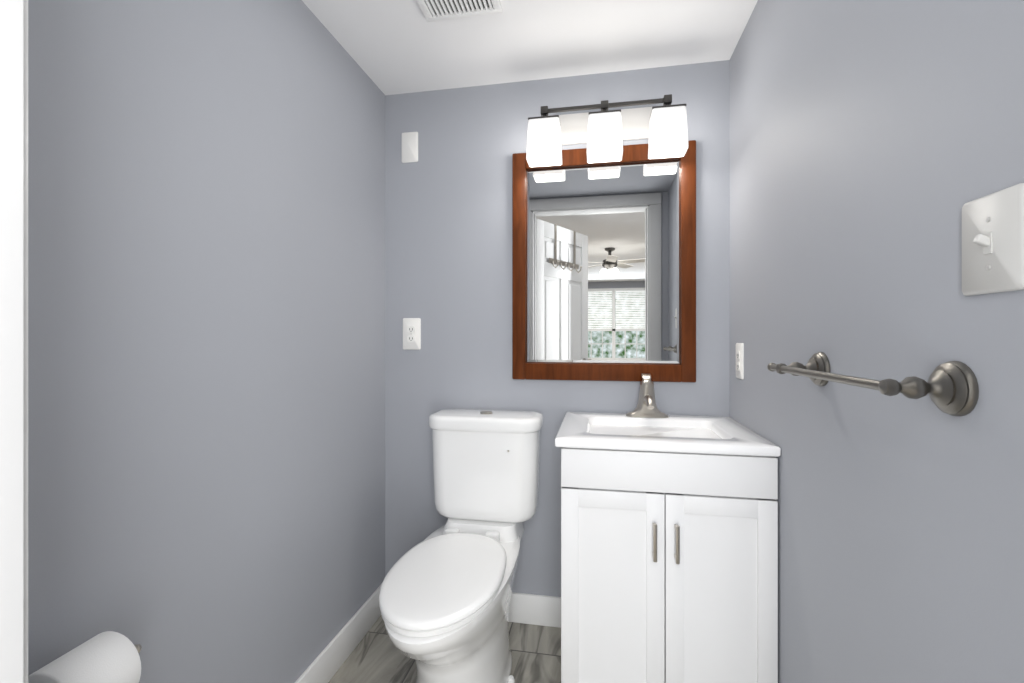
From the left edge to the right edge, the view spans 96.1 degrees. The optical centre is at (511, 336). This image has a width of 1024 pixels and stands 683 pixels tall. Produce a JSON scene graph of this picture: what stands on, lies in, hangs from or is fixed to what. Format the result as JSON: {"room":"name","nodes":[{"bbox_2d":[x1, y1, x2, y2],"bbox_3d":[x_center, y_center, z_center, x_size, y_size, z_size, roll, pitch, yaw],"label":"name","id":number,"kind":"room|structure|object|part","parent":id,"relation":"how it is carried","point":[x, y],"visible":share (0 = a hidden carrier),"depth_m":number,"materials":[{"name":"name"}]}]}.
{"room":"bathroom","nodes":[
{"label":"bathroom","id":0,"kind":"room"},
{"bbox_2d":[28,0,384,682],"bbox_3d":[-0.758,0.009,1.173,0.120,2.300,1.670,0,0,11],"label":"wall","id":1,"kind":"structure","parent":0,"point":[206,341],"depth_m":1.07,"materials":[{"name":"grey paint"}]},
{"bbox_2d":[28,631,141,682],"bbox_3d":[-0.706,0.561,0.733,0.142,0.116,0.210,0,0,11],"label":"toilet paper roll","id":2,"kind":"object","parent":1,"relation":"attached to","point":[109,657],"visible":1,"depth_m":0.74,"materials":[{"name":"white paper"}]},
{"bbox_2d":[295,583,381,682],"bbox_3d":[-0.682,1.100,1.212,0.014,0.118,1.536,0,0,11],"label":"baseboard","id":3,"kind":"structure","parent":1,"relation":"attached to","point":[330,659],"depth_m":1.63,"materials":[{"name":"white wood"}]},
{"bbox_2d":[328,615,560,682],"bbox_3d":[-0.006,1.209,1.094,1.627,0.100,1.790,0,0,11],"label":"floor","id":4,"kind":"structure","parent":0,"point":[376,655],"depth_m":1.65,"materials":[{"name":"tile"}]},
{"bbox_2d":[379,409,542,682],"bbox_3d":[-0.153,0.724,1.495,0.434,0.871,0.798,0,0,11],"label":"toilet","id":5,"kind":"object","parent":4,"relation":"on","point":[445,592],"visible":1,"depth_m":1.50,"materials":[{"name":"white ceramic"}]},
{"bbox_3d":[-0.193,0.711,1.392,0.340,0.042,0.568,0,0,11],"label":"seat","id":6,"kind":"part","parent":5,"relation":"part of","materials":[{"name":"white plastic"}]},
{"bbox_3d":[-0.099,0.488,1.781,0.434,0.401,0.216,0,0,11],"label":"tank","id":7,"kind":"part","parent":5,"relation":"part of","materials":[{"name":"white ceramic"}]},
{"bbox_2d":[555,373,780,682],"bbox_3d":[0.469,0.649,1.530,0.610,1.020,0.514,0,0,11],"label":"bathroom vanity","id":8,"kind":"object","parent":4,"relation":"on","point":[669,548],"visible":1,"depth_m":1.31,"materials":[{"name":"white paint"}]},
{"bbox_2d":[625,373,668,418],"bbox_3d":[0.495,0.218,1.670,0.156,0.158,0.167,0,0,11],"label":"faucet","id":9,"kind":"object","parent":8,"relation":"on","point":[646,408],"depth_m":1.70,"materials":[{"name":"silver metal"}]},
{"bbox_2d":[302,0,757,94],"bbox_3d":[-0.499,-1.091,-1.586,5.200,0.100,7.240,0,0,11],"label":"ceiling","id":10,"kind":"structure","parent":0,"point":[392,47],"depth_m":1.60,"materials":[{"name":"white paint"}]},
{"bbox_2d":[416,0,501,21],"bbox_3d":[-0.176,-1.035,1.359,0.250,0.012,0.250,0,0,11],"label":"ceiling vent","id":11,"kind":"object","parent":10,"relation":"in","point":[435,10],"visible":1,"depth_m":1.45,"materials":[{"name":"white plastic"}]},
{"bbox_2d":[385,60,729,596],"bbox_3d":[0.153,0.009,1.913,5.200,2.300,0.120,0,0,11],"label":"wall","id":12,"kind":"structure","parent":0,"point":[448,238],"depth_m":1.90,"materials":[{"name":"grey paint"}]},
{"bbox_2d":[402,132,417,162],"bbox_3d":[-0.436,-0.808,1.958,0.074,0.128,0.006,0,0,11],"label":"cover plate","id":13,"kind":"object","parent":12,"relation":"attached to","point":[409,147],"visible":1,"depth_m":1.96,"materials":[{"name":"white plastic"}]},
{"bbox_2d":[403,318,420,349],"bbox_3d":[-0.427,-0.013,1.955,0.080,0.134,0.009,0,0,11],"label":"electrical outlet","id":14,"kind":"object","parent":12,"relation":"attached to","point":[411,333],"visible":1,"depth_m":1.95,"materials":[{"name":"white plastic"}]},
{"bbox_2d":[509,592,560,627],"bbox_3d":[-0.166,1.100,1.905,0.775,0.118,0.014,0,0,11],"label":"baseboard","id":15,"kind":"structure","parent":12,"relation":"attached to","point":[535,609],"depth_m":1.85,"materials":[{"name":"white wood"}]},
{"bbox_2d":[512,140,695,381],"bbox_3d":[0.349,-0.285,1.802,0.703,0.912,0.025,0,0,11],"label":"mirror","id":16,"kind":"object","parent":12,"relation":"attached to","point":[603,271],"visible":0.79,"depth_m":1.80,"materials":[{"name":"brown wood"}]},
{"bbox_2d":[526,94,687,166],"bbox_3d":[0.349,-0.776,1.737,0.578,0.219,0.152,0,0,11],"label":"sconce","id":17,"kind":"object","parent":12,"relation":"attached to","point":[604,133],"visible":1,"depth_m":1.70,"materials":[{"name":"white glass"}]},
{"bbox_3d":[0.124,-0.740,1.751,0.130,0.146,0.097,0,0,11],"label":"lamp shade","id":18,"kind":"part","parent":17,"relation":"part of","materials":[{"name":"white glass"}]},
{"bbox_3d":[0.344,-0.740,1.710,0.130,0.146,0.097,0,0,11],"label":"lamp shade","id":19,"kind":"part","parent":17,"relation":"part of","materials":[{"name":"white glass"}]},
{"bbox_3d":[0.564,-0.740,1.669,0.130,0.146,0.097,0,0,11],"label":"lamp shade","id":20,"kind":"part","parent":17,"relation":"part of","materials":[{"name":"white glass"}]},
{"bbox_2d":[730,0,1023,682],"bbox_3d":[0.724,0.009,0.897,0.120,2.300,1.670,0,0,11],"label":"wall","id":21,"kind":"structure","parent":0,"point":[876,146],"depth_m":0.80,"materials":[{"name":"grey paint"}]},
{"bbox_2d":[736,343,743,379],"bbox_3d":[0.788,0.083,1.597,0.009,0.124,0.075,0,0,11],"label":"electrical outlet","id":22,"kind":"object","parent":21,"relation":"attached to","point":[739,360],"visible":1,"depth_m":1.58,"materials":[{"name":"white plastic"}]},
{"bbox_2d":[767,352,978,415],"bbox_3d":[0.605,0.071,0.847,0.094,0.076,0.490,0,0,11],"label":"towel rail","id":23,"kind":"object","parent":21,"relation":"attached to","point":[950,388],"visible":1,"depth_m":0.64,"materials":[{"name":"grey metal"}]},
{"bbox_2d":[962,183,1023,295],"bbox_3d":[0.592,-0.117,0.576,0.021,0.124,0.092,0,0,11],"label":"switch plate","id":24,"kind":"object","parent":21,"relation":"attached to","point":[992,242],"visible":1,"depth_m":0.57,"materials":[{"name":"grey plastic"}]},
{"bbox_3d":[-0.153,0.009,0.272,5.200,2.300,0.120,0,0,11],"label":"wall","id":25,"kind":"structure","parent":0,"visible":0},
{"bbox_2d":[0,0,27,682],"bbox_3d":[-0.016,0.074,0.246,0.998,2.170,0.152,0,0,11],"label":"door frame","id":26,"kind":"structure","parent":25,"relation":"attached to","point":[13,341],"depth_m":0.38,"materials":[{"name":"white wood"}]}
]}

